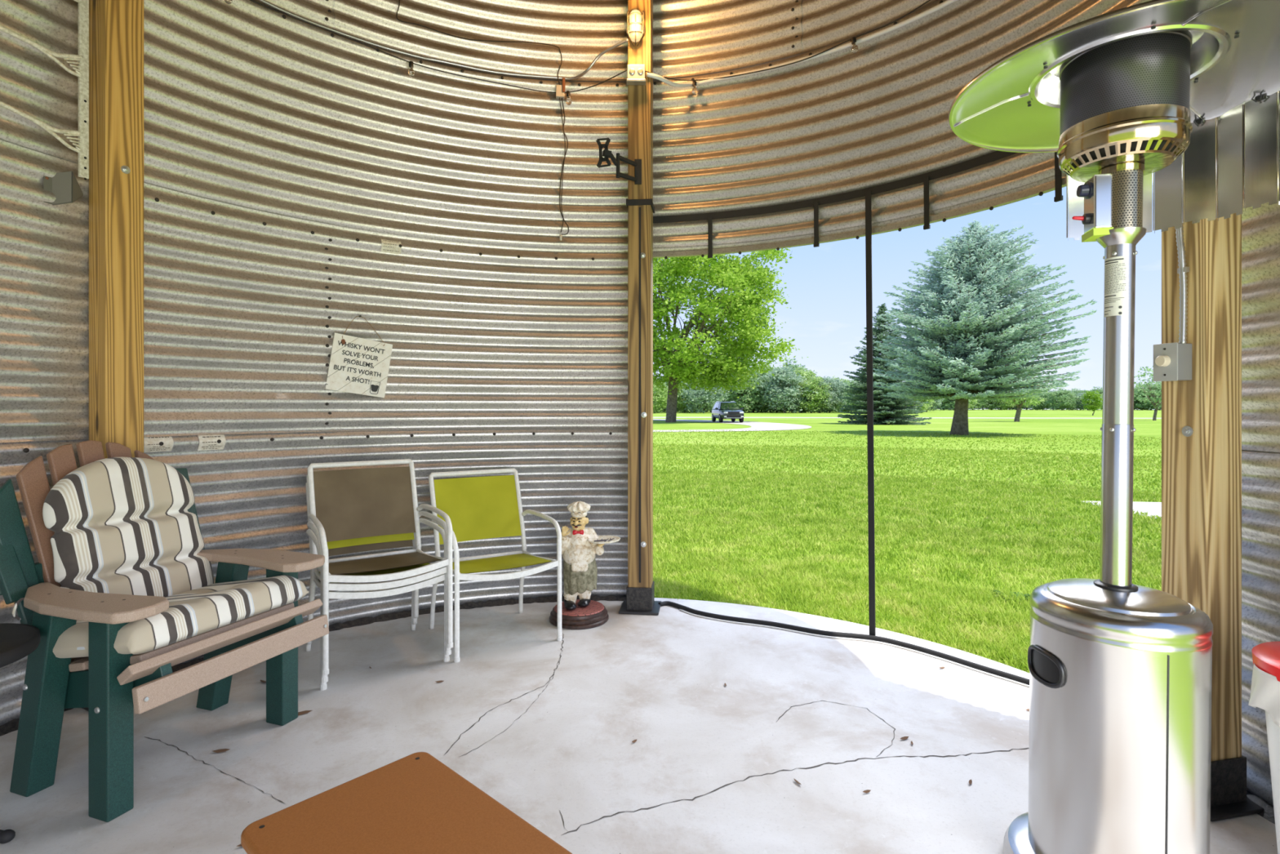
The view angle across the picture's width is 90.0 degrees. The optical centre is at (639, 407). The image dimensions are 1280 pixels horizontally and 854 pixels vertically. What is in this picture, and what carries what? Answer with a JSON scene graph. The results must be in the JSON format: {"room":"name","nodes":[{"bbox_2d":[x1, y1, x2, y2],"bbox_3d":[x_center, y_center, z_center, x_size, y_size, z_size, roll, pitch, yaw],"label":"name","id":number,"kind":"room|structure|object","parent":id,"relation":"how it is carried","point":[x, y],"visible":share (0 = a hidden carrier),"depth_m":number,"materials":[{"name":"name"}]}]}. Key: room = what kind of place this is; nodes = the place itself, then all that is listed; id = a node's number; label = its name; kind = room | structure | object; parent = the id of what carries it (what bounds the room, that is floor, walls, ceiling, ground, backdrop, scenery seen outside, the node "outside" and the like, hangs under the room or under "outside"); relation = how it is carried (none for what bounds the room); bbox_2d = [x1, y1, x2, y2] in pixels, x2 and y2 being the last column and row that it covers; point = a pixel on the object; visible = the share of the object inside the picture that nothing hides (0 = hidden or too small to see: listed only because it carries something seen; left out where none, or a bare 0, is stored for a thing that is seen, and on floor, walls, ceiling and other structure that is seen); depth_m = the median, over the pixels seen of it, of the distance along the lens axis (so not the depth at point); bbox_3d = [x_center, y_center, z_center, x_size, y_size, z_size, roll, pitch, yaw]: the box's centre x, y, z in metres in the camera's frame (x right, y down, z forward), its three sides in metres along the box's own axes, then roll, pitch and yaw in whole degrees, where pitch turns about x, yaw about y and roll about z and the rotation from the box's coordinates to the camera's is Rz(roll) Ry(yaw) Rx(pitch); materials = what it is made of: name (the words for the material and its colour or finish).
{"room":"grain bin gazebo","nodes":[
{"label":"grain bin gazebo","id":0,"kind":"room"},
{"bbox_2d":[0,0,1152,725],"bbox_3d":[-0.603,-0.999,2.419,4.608,4.471,3.220,0,0,-33],"label":"wall","id":1,"kind":"structure","parent":0,"point":[281,151],"depth_m":3.65,"materials":[{"name":"metal"}]},
{"bbox_2d":[43,171,83,205],"bbox_3d":[-2.344,-0.889,2.603,0.032,0.145,0.123,0,0,44],"label":"metal bracket","id":2,"kind":"object","parent":1,"relation":"attached to","point":[65,187],"visible":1,"depth_m":2.60,"materials":[{"name":"silver metal"}]},
{"bbox_2d":[143,435,173,452],"bbox_3d":[-2.220,0.168,2.947,0.025,0.075,0.118,0,0,29],"label":"sticker","id":3,"kind":"object","parent":1,"relation":"attached to","point":[151,443],"visible":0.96,"depth_m":2.94,"materials":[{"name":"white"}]},
{"bbox_2d":[147,436,169,450],"bbox_3d":[-2.217,0.168,2.946,0.019,0.061,0.094,0,0,29],"label":"print","id":4,"kind":"object","parent":3,"relation":"attached to","point":[153,442],"depth_m":2.95,"materials":[{"name":"white paper"}]},
{"bbox_2d":[197,434,226,450],"bbox_3d":[-2.101,0.173,3.139,0.026,0.075,0.115,0,0,35],"label":"sticker","id":5,"kind":"object","parent":1,"relation":"attached to","point":[206,442],"visible":1,"depth_m":3.13,"materials":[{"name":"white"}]},
{"bbox_2d":[201,435,222,448],"bbox_3d":[-2.099,0.173,3.138,0.022,0.062,0.092,0,0,35],"label":"print","id":6,"kind":"object","parent":5,"relation":"attached to","point":[207,442],"depth_m":3.13,"materials":[{"name":"white paper"}]},
{"bbox_2d":[0,594,626,736],"bbox_3d":[-1.607,1.220,2.330,1.673,0.032,4.426,0,0,20],"label":"trim","id":7,"kind":"structure","parent":1,"relation":"attached to","point":[12,725],"depth_m":3.78,"materials":[{"name":"grey concrete"}]},
{"bbox_2d":[324,315,392,397],"bbox_3d":[-1.592,-0.288,3.638,0.360,0.468,0.027,0,0,-37],"label":"sign","id":8,"kind":"object","parent":1,"relation":"hanging from","point":[366,374],"visible":1,"depth_m":3.63,"materials":[{"name":"white"}]},
{"bbox_2d":[380,239,401,253],"bbox_3d":[-1.458,-0.942,3.750,0.110,0.072,0.027,0,0,-33],"label":"sticker","id":9,"kind":"object","parent":1,"relation":"attached to","point":[388,246],"visible":1,"depth_m":3.75,"materials":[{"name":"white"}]},
{"bbox_2d":[383,240,399,252],"bbox_3d":[-1.456,-0.945,3.747,0.088,0.058,0.019,0,0,-33],"label":"print","id":10,"kind":"object","parent":9,"relation":"attached to","point":[389,246],"depth_m":3.75,"materials":[{"name":"white paper"}]},
{"bbox_2d":[249,0,555,93],"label":"string light","id":11,"kind":"object","parent":1,"relation":"attached to","point":[411,72],"depth_m":3.76,"materials":[{"name":"black"}]},
{"bbox_2d":[257,0,628,79],"bbox_3d":[-1.158,-2.144,3.682,2.159,0.123,0.452,0,0,-19],"label":"conduit","id":12,"kind":"object","parent":1,"relation":"attached to","point":[266,2],"visible":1,"depth_m":3.86,"materials":[{"name":"silver metal"}]},
{"bbox_2d":[395,0,562,84],"bbox_3d":[-0.972,-2.247,3.941,0.989,0.414,0.059,0,0,-20],"label":"wire","id":13,"kind":"object","parent":1,"relation":"attached to","point":[399,0],"visible":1,"depth_m":3.97,"materials":[{"name":"grey"}]},
{"bbox_2d":[555,77,568,240],"bbox_3d":[-0.494,-1.575,4.077,0.083,1.027,0.042,0,0,-7],"label":"wire","id":14,"kind":"object","parent":1,"relation":"attached to","point":[560,89],"visible":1,"depth_m":4.08,"materials":[{"name":"beige"}]},
{"bbox_2d":[564,69,627,105],"label":"wire","id":15,"kind":"object","parent":1,"relation":"attached to","point":[568,101],"depth_m":4.05,"materials":[{"name":"black"}]},
{"bbox_2d":[662,0,930,95],"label":"string light","id":16,"kind":"object","parent":1,"relation":"attached to","point":[695,90],"depth_m":3.71,"materials":[{"name":"black"}]},
{"bbox_2d":[851,36,856,44],"bbox_3d":[1.194,-2.043,3.571,0.026,0.036,0.026,0,0,0],"label":"socket","id":17,"kind":"object","parent":16,"relation":"attached to","point":[854,39],"depth_m":3.56,"materials":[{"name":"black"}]},
{"bbox_2d":[646,0,958,87],"bbox_3d":[1.172,-2.013,3.226,2.521,0.083,0.616,0,0,42],"label":"conduit","id":18,"kind":"object","parent":1,"relation":"attached to","point":[947,2],"visible":0.95,"depth_m":3.69,"materials":[{"name":"white"}]},
{"bbox_2d":[653,151,1062,687],"bbox_3d":[1.147,0.010,3.310,0.527,2.454,2.693,0,0,-45],"label":"screen frame","id":19,"kind":"object","parent":1,"relation":"attached to","point":[925,178],"visible":0.71,"depth_m":3.47,"materials":[{"name":"black metal"}]},
{"bbox_2d":[653,177,1066,257],"bbox_3d":[1.175,-0.975,3.308,0.556,0.029,2.753,0,0,-44],"label":"trim","id":20,"kind":"structure","parent":1,"relation":"attached to","point":[1049,187],"depth_m":3.50,"materials":[{"name":"metal"}]},
{"bbox_2d":[0,597,1277,853],"bbox_3d":[-0.295,1.295,1.834,4.546,0.121,4.686,0,0,0],"label":"floor","id":21,"kind":"structure","parent":0,"point":[545,726],"depth_m":2.39,"materials":[{"name":"concrete"}]},
{"bbox_2d":[0,622,40,843],"bbox_3d":[-2.005,0.959,1.790,0.480,0.554,0.480,0,0,0],"label":"side table","id":22,"kind":"object","parent":21,"relation":"on","point":[17,641],"visible":1,"depth_m":1.87,"materials":[{"name":"black metal"}]},
{"bbox_2d":[82,0,143,710],"bbox_3d":[-2.228,-0.999,2.725,0.240,4.470,0.240,0,0,27],"label":"wooden post","id":23,"kind":"object","parent":21,"relation":"on","point":[116,27],"visible":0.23,"depth_m":2.68,"materials":[{"name":"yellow wood"}]},
{"bbox_2d":[0,0,88,180],"bbox_3d":[-2.328,-1.384,2.442,0.027,0.914,0.394,0,0,16],"label":"wall bracket","id":24,"kind":"object","parent":23,"relation":"attached to","point":[82,148],"visible":1,"depth_m":2.60,"materials":[{"name":"beige metal"}]},
{"bbox_2d":[0,440,328,822],"bbox_3d":[-1.723,0.681,2.312,0.834,1.111,0.790,0,0,19],"label":"garden chair","id":25,"kind":"object","parent":21,"relation":"on","point":[113,686],"visible":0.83,"depth_m":2.05,"materials":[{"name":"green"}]},
{"bbox_2d":[12,457,308,657],"bbox_3d":[-1.717,0.504,2.305,0.670,0.630,0.727,0,0,19],"label":"cushion","id":26,"kind":"object","parent":25,"relation":"on","point":[120,525],"visible":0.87,"depth_m":2.30,"materials":[{"name":"fabric"}]},
{"bbox_2d":[212,748,230,752],"bbox_3d":[-1.502,1.231,2.295,0.060,0.005,0.016,0,0,-14],"label":"dry leaf","id":27,"kind":"object","parent":21,"relation":"on","point":[220,749],"visible":1,"depth_m":2.29,"materials":[{"name":"brown plant"}]},
{"bbox_2d":[297,710,311,715],"bbox_3d":[-1.363,1.231,2.577,0.080,0.005,0.022,0,0,-31],"label":"dry leaf","id":28,"kind":"object","parent":21,"relation":"on","point":[304,711],"visible":0.7,"depth_m":2.58,"materials":[{"name":"brown plant"}]},
{"bbox_2d":[305,478,449,689],"bbox_3d":[-1.335,0.804,3.207,0.582,0.866,0.638,0,0,-35],"label":"sling chair","id":29,"kind":"object","parent":21,"relation":"on","point":[391,544],"visible":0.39,"depth_m":3.11,"materials":[{"name":"white paint"}]},
{"bbox_2d":[306,466,451,682],"bbox_3d":[-1.320,0.762,3.185,0.581,0.866,0.638,0,0,-35],"label":"sling chair","id":30,"kind":"object","parent":29,"relation":"on","point":[404,536],"visible":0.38,"depth_m":3.09,"materials":[{"name":"white paint"}]},
{"bbox_2d":[306,458,453,675],"bbox_3d":[-1.305,0.720,3.164,0.582,0.866,0.638,0,0,-35],"label":"sling chair","id":31,"kind":"object","parent":30,"relation":"on","point":[354,503],"visible":0.89,"depth_m":3.29,"materials":[{"name":"white paint"}]},
{"bbox_2d":[240,751,572,853],"bbox_3d":[-0.421,1.006,1.142,0.535,0.461,0.375,0,0,42],"label":"side table","id":32,"kind":"object","parent":21,"relation":"on","point":[413,803],"visible":1,"depth_m":1.20,"materials":[{"name":"orange wood"}]},
{"bbox_2d":[428,467,562,662],"bbox_3d":[-0.814,0.804,3.508,0.581,0.866,0.638,0,0,-32],"label":"sling chair","id":33,"kind":"object","parent":21,"relation":"on","point":[477,508],"visible":0.84,"depth_m":3.65,"materials":[{"name":"white paint"}]},
{"bbox_2d":[549,501,620,629],"bbox_3d":[-0.335,0.890,3.703,0.344,0.691,0.404,0,0,-40],"label":"chef figurine","id":34,"kind":"object","parent":21,"relation":"on","point":[580,544],"visible":0.96,"depth_m":3.66,"materials":[{"name":"white ceramic"}]},
{"bbox_2d":[587,535,620,543],"bbox_3d":[-0.206,0.761,3.671,0.188,0.019,0.188,0,0,0],"label":"tray","id":35,"kind":"object","parent":34,"relation":"on","point":[591,539],"depth_m":3.69,"materials":[{"name":"grey"}]},
{"bbox_2d":[618,0,661,614],"bbox_3d":[0.004,-0.999,3.929,0.240,4.470,0.240,0,0,6],"label":"wooden post","id":36,"kind":"object","parent":21,"relation":"on","point":[640,597],"visible":0.98,"depth_m":3.86,"materials":[{"name":"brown wood"}]},
{"bbox_2d":[595,137,641,184],"bbox_3d":[-0.119,-1.435,3.724,0.052,0.194,0.370,0,0,37],"label":"bracket","id":37,"kind":"object","parent":36,"relation":"attached to","point":[606,153],"visible":1,"depth_m":3.72,"materials":[{"name":"black metal"}]},
{"bbox_2d":[626,9,644,46],"bbox_3d":[-0.026,-2.254,3.810,0.112,0.206,0.100,0,0,0],"label":"lamp","id":38,"kind":"object","parent":36,"relation":"attached to","point":[635,28],"visible":1,"depth_m":3.78,"materials":[{"name":"white glass"}]},
{"bbox_2d":[629,9,641,42],"bbox_3d":[-0.026,-2.265,3.805,0.074,0.184,0.074,0,0,0],"label":"glass jar","id":39,"kind":"object","parent":38,"relation":"on","point":[635,15],"depth_m":3.77,"materials":[{"name":"glass"}]},
{"bbox_2d":[626,64,645,84],"bbox_3d":[-0.023,-1.991,3.832,0.115,0.106,0.056,0,0,0],"label":"junction box","id":40,"kind":"object","parent":36,"relation":"attached to","point":[636,73],"visible":1,"depth_m":3.81,"materials":[{"name":"grey metal"}]},
{"bbox_2d":[629,68,635,74],"bbox_3d":[-0.047,-2.000,3.813,0.034,0.034,0.006,0,0,0],"label":"receptacle","id":41,"kind":"object","parent":40,"relation":"attached to","point":[632,71],"depth_m":3.81,"materials":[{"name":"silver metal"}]},
{"bbox_2d":[637,68,643,74],"bbox_3d":[0.001,-2.000,3.813,0.034,0.034,0.006,0,0,0],"label":"receptacle","id":42,"kind":"object","parent":40,"relation":"attached to","point":[640,71],"depth_m":3.81,"materials":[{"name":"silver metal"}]},
{"bbox_2d":[626,198,654,582],"bbox_3d":[0.004,-0.101,3.929,0.162,2.314,0.160,0,0,6],"label":"strap","id":43,"kind":"object","parent":36,"relation":"attached to","point":[628,202],"visible":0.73,"depth_m":3.85,"materials":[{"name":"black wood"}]},
{"bbox_2d":[948,0,1279,853],"bbox_3d":[1.288,0.138,1.667,0.894,2.194,0.835,0,0,0],"label":"patio heater","id":44,"kind":"object","parent":21,"relation":"on","point":[1121,670],"depth_m":1.58,"materials":[{"name":"silver metal"}]},
{"bbox_2d":[1161,118,1263,821],"bbox_3d":[1.792,-0.999,2.046,0.240,4.470,0.240,0,0,-12],"label":"wooden post","id":45,"kind":"object","parent":21,"relation":"on","point":[1202,415],"visible":0.41,"depth_m":1.98,"materials":[{"name":"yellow wood"}]},
{"bbox_2d":[1153,342,1191,381],"bbox_3d":[1.682,-0.142,2.030,0.082,0.119,0.076,0,0,-12],"label":"dimmer switch","id":46,"kind":"object","parent":45,"relation":"attached to","point":[1172,362],"visible":1,"depth_m":2.00,"materials":[{"name":"grey metal"}]},
{"bbox_2d":[1175,222,1189,344],"bbox_3d":[1.706,-0.685,2.020,0.034,0.979,0.052,0,0,0],"label":"conduit","id":47,"kind":"object","parent":45,"relation":"attached to","point":[1183,269],"visible":0.39,"depth_m":2.01,"materials":[{"name":"silver metal"}]},
{"bbox_2d":[1248,640,1279,853],"bbox_3d":[1.655,0.914,1.504,0.339,0.643,0.336,0,0,0],"label":"waste bin","id":48,"kind":"object","parent":21,"relation":"on","point":[1265,680],"visible":1,"depth_m":1.54,"materials":[{"name":"white plastic"}]},
{"bbox_2d":[1241,93,1279,805],"bbox_3d":[0.591,-0.999,0.459,4.118,4.471,1.417,0,0,-33],"label":"wall","id":49,"kind":"structure","parent":0,"point":[1260,226],"depth_m":1.99,"materials":[{"name":"metal"}]},
{"bbox_2d":[1246,789,1275,823],"bbox_3d":[1.907,1.220,1.746,0.067,0.030,0.823,0,0,0],"label":"trim","id":50,"kind":"structure","parent":49,"relation":"attached to","point":[1268,813],"depth_m":1.95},
{"label":"outside","id":51,"kind":"structure","parent":0,"visible":0},
{"bbox_2d":[653,408,1161,672],"bbox_3d":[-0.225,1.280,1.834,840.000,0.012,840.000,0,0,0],"label":"lawn","id":52,"kind":"structure","parent":51,"point":[1031,422],"depth_m":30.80,"materials":[{"name":"green plant"}]},
{"bbox_2d":[653,380,668,413],"bbox_3d":[3.109,-2.193,135.434,8.487,7.801,8.695,0,0,35],"label":"tree","id":53,"kind":"object","parent":52,"relation":"on","point":[660,398],"visible":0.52,"depth_m":133.55,"materials":[{"name":"green plant"}]},
{"bbox_2d":[653,377,683,413],"bbox_3d":[6.108,-2.985,146.869,11.467,8.874,9.916,0,0,-31],"label":"tree","id":54,"kind":"object","parent":52,"relation":"on","point":[664,409],"visible":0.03,"depth_m":145.08,"materials":[{"name":"green plant"}]},
{"bbox_2d":[666,382,702,413],"bbox_3d":[10.177,-2.535,143.416,9.320,8.567,9.548,0,0,-7],"label":"tree","id":55,"kind":"object","parent":52,"relation":"on","point":[680,406],"visible":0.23,"depth_m":141.63,"materials":[{"name":"green plant"}]},
{"bbox_2d":[677,373,729,413],"bbox_3d":[13.174,-3.210,136.967,12.073,9.343,10.440,0,0,-6],"label":"tree","id":56,"kind":"object","parent":52,"relation":"on","point":[701,399],"visible":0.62,"depth_m":135.26,"materials":[{"name":"green plant"}]},
{"bbox_2d":[653,247,808,422],"bbox_3d":[4.159,-7.703,54.432,19.009,18.244,17.717,0,0,-35],"label":"maple tree","id":57,"kind":"object","parent":52,"relation":"on","point":[680,365],"visible":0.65,"depth_m":51.39,"materials":[{"name":"green plant"}]},
{"bbox_2d":[718,367,768,413],"bbox_3d":[22.871,-3.932,145.317,12.952,10.686,13.104,0,0,43],"label":"tree","id":58,"kind":"object","parent":52,"relation":"on","point":[748,399],"visible":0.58,"depth_m":142.90,"materials":[{"name":"green plant"}]},
{"bbox_2d":[730,364,780,413],"bbox_3d":[25.975,-4.657,148.251,13.455,12.079,12.887,0,0,-14],"label":"tree","id":59,"kind":"object","parent":52,"relation":"on","point":[760,404],"visible":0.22,"depth_m":146.71,"materials":[{"name":"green plant"}]},
{"bbox_2d":[755,360,777,412],"bbox_3d":[30.716,-5.282,159.574,14.244,13.351,14.871,0,0,-39],"label":"tree","id":60,"kind":"object","parent":52,"relation":"on","point":[762,410],"visible":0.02,"depth_m":157.59,"materials":[{"name":"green plant"}]},
{"bbox_2d":[757,364,789,412],"bbox_3d":[33.243,-4.208,156.841,13.403,12.319,13.731,0,0,12],"label":"tree","id":61,"kind":"object","parent":52,"relation":"on","point":[766,365],"visible":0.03,"depth_m":156.04,"materials":[{"name":"green plant"}]},
{"bbox_2d":[755,364,817,413],"bbox_3d":[32.306,-3.898,140.542,12.036,10.771,13.919,0,0,-33],"label":"tree","id":62,"kind":"object","parent":52,"relation":"on","point":[780,398],"visible":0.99,"depth_m":138.97,"materials":[{"name":"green plant"}]},
{"bbox_2d":[773,358,815,412],"bbox_3d":[37.400,-5.235,155.827,14.765,13.256,14.143,0,0,-7],"label":"tree","id":63,"kind":"object","parent":52,"relation":"on","point":[791,359],"visible":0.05,"depth_m":154.56,"materials":[{"name":"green plant"}]},
{"bbox_2d":[778,367,820,413],"bbox_3d":[36.709,-3.632,145.919,12.291,11.027,11.997,0,0,-9],"label":"tree","id":64,"kind":"object","parent":52,"relation":"on","point":[811,374],"visible":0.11,"depth_m":144.16,"materials":[{"name":"green plant"}]},
{"bbox_2d":[791,374,833,413],"bbox_3d":[37.676,-2.734,140.721,10.047,9.015,9.808,0,0,-38],"label":"tree","id":65,"kind":"object","parent":52,"relation":"on","point":[814,383],"visible":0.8,"depth_m":138.40,"materials":[{"name":"green plant"}]},
{"bbox_2d":[803,375,844,413],"bbox_3d":[40.023,-2.827,142.292,11.045,8.547,9.551,0,0,-37],"label":"tree","id":66,"kind":"object","parent":52,"relation":"on","point":[832,402],"visible":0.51,"depth_m":139.88,"materials":[{"name":"green plant"}]},
{"bbox_2d":[817,377,849,413],"bbox_3d":[42.522,-2.747,144.629,9.364,8.380,10.829,0,0,5],"label":"tree","id":67,"kind":"object","parent":52,"relation":"on","point":[838,382],"visible":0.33,"depth_m":142.03,"materials":[{"name":"green plant"}]},
{"bbox_2d":[831,375,851,412],"bbox_3d":[49.177,-2.989,158.999,10.428,9.585,10.683,0,0,-21],"label":"tree","id":68,"kind":"object","parent":52,"relation":"on","point":[842,379],"visible":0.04,"depth_m":158.52,"materials":[{"name":"green plant"}]},
{"bbox_2d":[835,378,857,412],"bbox_3d":[48.314,-2.644,148.317,9.755,8.048,9.869,0,0,-14],"label":"tree","id":69,"kind":"object","parent":52,"relation":"on","point":[844,410],"visible":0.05,"depth_m":148.48,"materials":[{"name":"green plant"}]},
{"bbox_2d":[839,380,866,412],"bbox_3d":[46.807,-2.288,135.337,8.870,7.318,8.975,0,0,32],"label":"tree","id":70,"kind":"object","parent":52,"relation":"on","point":[845,393],"visible":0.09,"depth_m":134.76,"materials":[{"name":"green plant"}]},
{"bbox_2d":[836,302,931,425],"bbox_3d":[18.478,-3.138,48.623,7.059,9.513,6.794,0,0,-36],"label":"spruce tree","id":71,"kind":"object","parent":52,"relation":"on","point":[886,410],"visible":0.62,"depth_m":47.85,"materials":[{"name":"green plant"}]},
{"bbox_2d":[907,399,934,413],"bbox_3d":[60.195,-1.839,139.122,7.624,7.008,7.811,0,0,-4],"label":"tree","id":72,"kind":"object","parent":52,"relation":"on","point":[925,406],"visible":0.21,"depth_m":137.52,"materials":[{"name":"green plant"}]},
{"bbox_2d":[924,398,944,412],"bbox_3d":[76.351,-2.071,171.513,10.060,6.975,8.699,0,0,45],"label":"tree","id":73,"kind":"object","parent":52,"relation":"on","point":[935,402],"visible":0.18,"depth_m":169.30,"materials":[{"name":"green plant"}]},
{"bbox_2d":[936,398,955,410],"bbox_3d":[129.347,-3.246,272.123,14.093,9.417,16.298,0,0,39],"label":"tree","id":74,"kind":"object","parent":52,"relation":"on","point":[949,400],"visible":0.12,"depth_m":269.78,"materials":[{"name":"green plant"}]},
{"bbox_2d":[939,398,970,410],"bbox_3d":[130.307,-4.070,266.986,15.556,10.887,16.241,0,0,-7],"label":"tree","id":75,"kind":"object","parent":52,"relation":"on","point":[950,406],"visible":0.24,"depth_m":265.63,"materials":[{"name":"green plant"}]},
{"bbox_2d":[950,399,977,408],"bbox_3d":[136.655,-2.774,272.219,13.264,9.103,13.588,0,0,5],"label":"tree","id":76,"kind":"object","parent":52,"relation":"on","point":[970,406],"visible":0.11,"depth_m":269.19,"materials":[{"name":"green plant"}]},
{"bbox_2d":[968,398,991,409],"bbox_3d":[148.977,-3.578,287.918,16.360,9.961,16.171,0,0,-38],"label":"tree","id":77,"kind":"object","parent":52,"relation":"on","point":[978,406],"visible":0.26,"depth_m":284.32,"materials":[{"name":"green plant"}]},
{"bbox_2d":[872,219,1097,435],"bbox_3d":[15.538,-3.608,29.763,9.392,10.051,9.677,0,0,20],"label":"spruce tree","id":78,"kind":"object","parent":52,"relation":"on","point":[970,344],"visible":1,"depth_m":28.10,"materials":[{"name":"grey plant"}]},
{"bbox_2d":[980,395,1009,409],"bbox_3d":[158.491,-4.495,289.142,17.530,11.751,16.791,0,0,-3],"label":"tree","id":79,"kind":"object","parent":52,"relation":"on","point":[988,406],"visible":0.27,"depth_m":286.48,"materials":[{"name":"green plant"}]},
{"bbox_2d":[986,395,1015,409],"bbox_3d":[163.238,-2.847,289.287,13.832,9.266,13.502,0,0,-18],"label":"tree","id":80,"kind":"object","parent":52,"relation":"on","point":[1005,406],"visible":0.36,"depth_m":286.52,"materials":[{"name":"green plant"}]},
{"bbox_2d":[991,589,1030,601],"bbox_3d":[2.444,1.251,4.177,0.243,0.069,0.213,0,0,0],"label":"weed","id":81,"kind":"object","parent":52,"relation":"on","point":[996,590],"visible":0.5,"depth_m":4.21,"materials":[{"name":"green plant"}]},
{"bbox_2d":[1008,395,1033,409],"bbox_3d":[174.456,-3.943,296.021,18.803,10.865,16.259,0,0,-22],"label":"tree","id":82,"kind":"object","parent":52,"relation":"on","point":[1023,406],"visible":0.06,"depth_m":293.20,"materials":[{"name":"green plant"}]},
{"bbox_2d":[995,376,1051,422],"bbox_3d":[33.234,-0.968,56.782,5.016,4.724,3.960,0,0,0],"label":"tree","id":83,"kind":"object","parent":52,"relation":"on","point":[1019,403],"visible":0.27,"depth_m":56.72,"materials":[{"name":"green plant"}]},
{"bbox_2d":[1027,391,1056,409],"bbox_3d":[174.492,-2.911,278.216,14.117,8.595,13.953,0,0,36],"label":"tree","id":84,"kind":"object","parent":52,"relation":"on","point":[1042,406],"visible":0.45,"depth_m":275.51,"materials":[{"name":"green plant"}]},
{"bbox_2d":[1044,386,1082,410],"bbox_3d":[176.093,-3.463,265.998,13.793,9.653,14.400,0,0,-28],"label":"tree","id":85,"kind":"object","parent":52,"relation":"on","point":[1062,395],"visible":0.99,"depth_m":264.56,"materials":[{"name":"green plant"}]},
{"bbox_2d":[1069,387,1102,409],"bbox_3d":[190.725,-3.505,276.342,15.927,9.811,16.114,0,0,45],"label":"tree","id":86,"kind":"object","parent":52,"relation":"on","point":[1074,390],"visible":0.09,"depth_m":274.90,"materials":[{"name":"green plant"}]},
{"bbox_2d":[1072,392,1102,410],"bbox_3d":[185.651,-2.571,264.383,13.869,8.014,11.992,0,0,36],"label":"tree","id":87,"kind":"object","parent":52,"relation":"on","point":[1079,394],"visible":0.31,"depth_m":264.37,"materials":[{"name":"green plant"}]},
{"bbox_2d":[1080,390,1102,415],"bbox_3d":[70.668,-0.623,99.831,3.514,4.022,3.461,0,0,0],"label":"young tree","id":88,"kind":"object","parent":52,"relation":"on","point":[1093,406],"visible":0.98,"depth_m":99.56,"materials":[{"name":"green plant"}]},
{"bbox_2d":[1086,386,1102,409],"bbox_3d":[212.595,-4.184,297.635,16.586,11.118,15.886,0,0,-15],"label":"tree","id":89,"kind":"object","parent":52,"relation":"on","point":[1100,390],"visible":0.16,"depth_m":296.88,"materials":[{"name":"green plant"}]},
{"bbox_2d":[1133,387,1153,409],"bbox_3d":[215.050,-3.218,274.294,15.075,10.099,14.716,0,0,-35],"label":"tree","id":90,"kind":"object","parent":52,"relation":"on","point":[1143,408],"visible":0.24,"depth_m":271.30,"materials":[{"name":"green plant"}]},
{"bbox_2d":[1133,365,1161,420],"bbox_3d":[49.975,-1.311,61.932,4.200,5.404,3.874,0,0,41],"label":"tree","id":91,"kind":"object","parent":52,"relation":"on","point":[1156,400],"visible":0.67,"depth_m":62.02,"materials":[{"name":"green plant"}]},
{"bbox_2d":[1133,381,1161,409],"bbox_3d":[215.539,-4.912,270.680,20.606,12.694,20.848,0,0,36],"label":"tree","id":92,"kind":"object","parent":52,"relation":"on","point":[1150,405],"visible":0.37,"depth_m":268.50,"materials":[{"name":"green plant"}]},
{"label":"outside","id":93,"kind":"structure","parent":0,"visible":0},
{"bbox_2d":[1079,500,1161,518],"bbox_3d":[6.526,1.272,7.649,1.409,0.012,1.861,0,0,7],"label":"path","id":94,"kind":"structure","parent":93,"point":[1152,508],"depth_m":8.09,"materials":[{"name":"concrete"}]},
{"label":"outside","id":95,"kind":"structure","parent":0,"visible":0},
{"bbox_2d":[653,417,1161,418],"bbox_3d":[29.995,1.274,77.500,240.216,0.001,19.996,0,0,0],"label":"road","id":96,"kind":"structure","parent":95,"point":[653,417],"depth_m":78.44,"materials":[{"name":"grey asphalt"}]},
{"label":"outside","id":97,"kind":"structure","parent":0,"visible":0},
{"bbox_2d":[653,418,811,431],"bbox_3d":[-1.287,1.270,56.070,25.973,0.001,46.846,0,0,0],"label":"driveway","id":98,"kind":"structure","parent":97,"point":[761,426],"depth_m":41.95,"materials":[{"name":"white concrete"}]},
{"bbox_2d":[711,400,743,422],"bbox_3d":[7.437,0.366,54.473,2.416,1.800,4.775,0,0,-5],"label":"car","id":99,"kind":"object","parent":98,"relation":"on","point":[721,411],"visible":1,"depth_m":53.33,"materials":[{"name":"grey paint"}]},
{"bbox_2d":[727,414,740,417],"bbox_3d":[7.640,0.716,52.149,1.100,0.180,0.060,0,0,-5],"label":"grille","id":100,"kind":"object","parent":99,"relation":"attached to","point":[728,415],"depth_m":52.12,"materials":[{"name":"black plastic"}]},
{"bbox_2d":[728,411,739,413],"bbox_3d":[7.641,0.466,52.139,0.920,0.170,0.050,0,0,-5],"label":"grille","id":101,"kind":"object","parent":99,"relation":"attached to","point":[729,412],"depth_m":52.12,"materials":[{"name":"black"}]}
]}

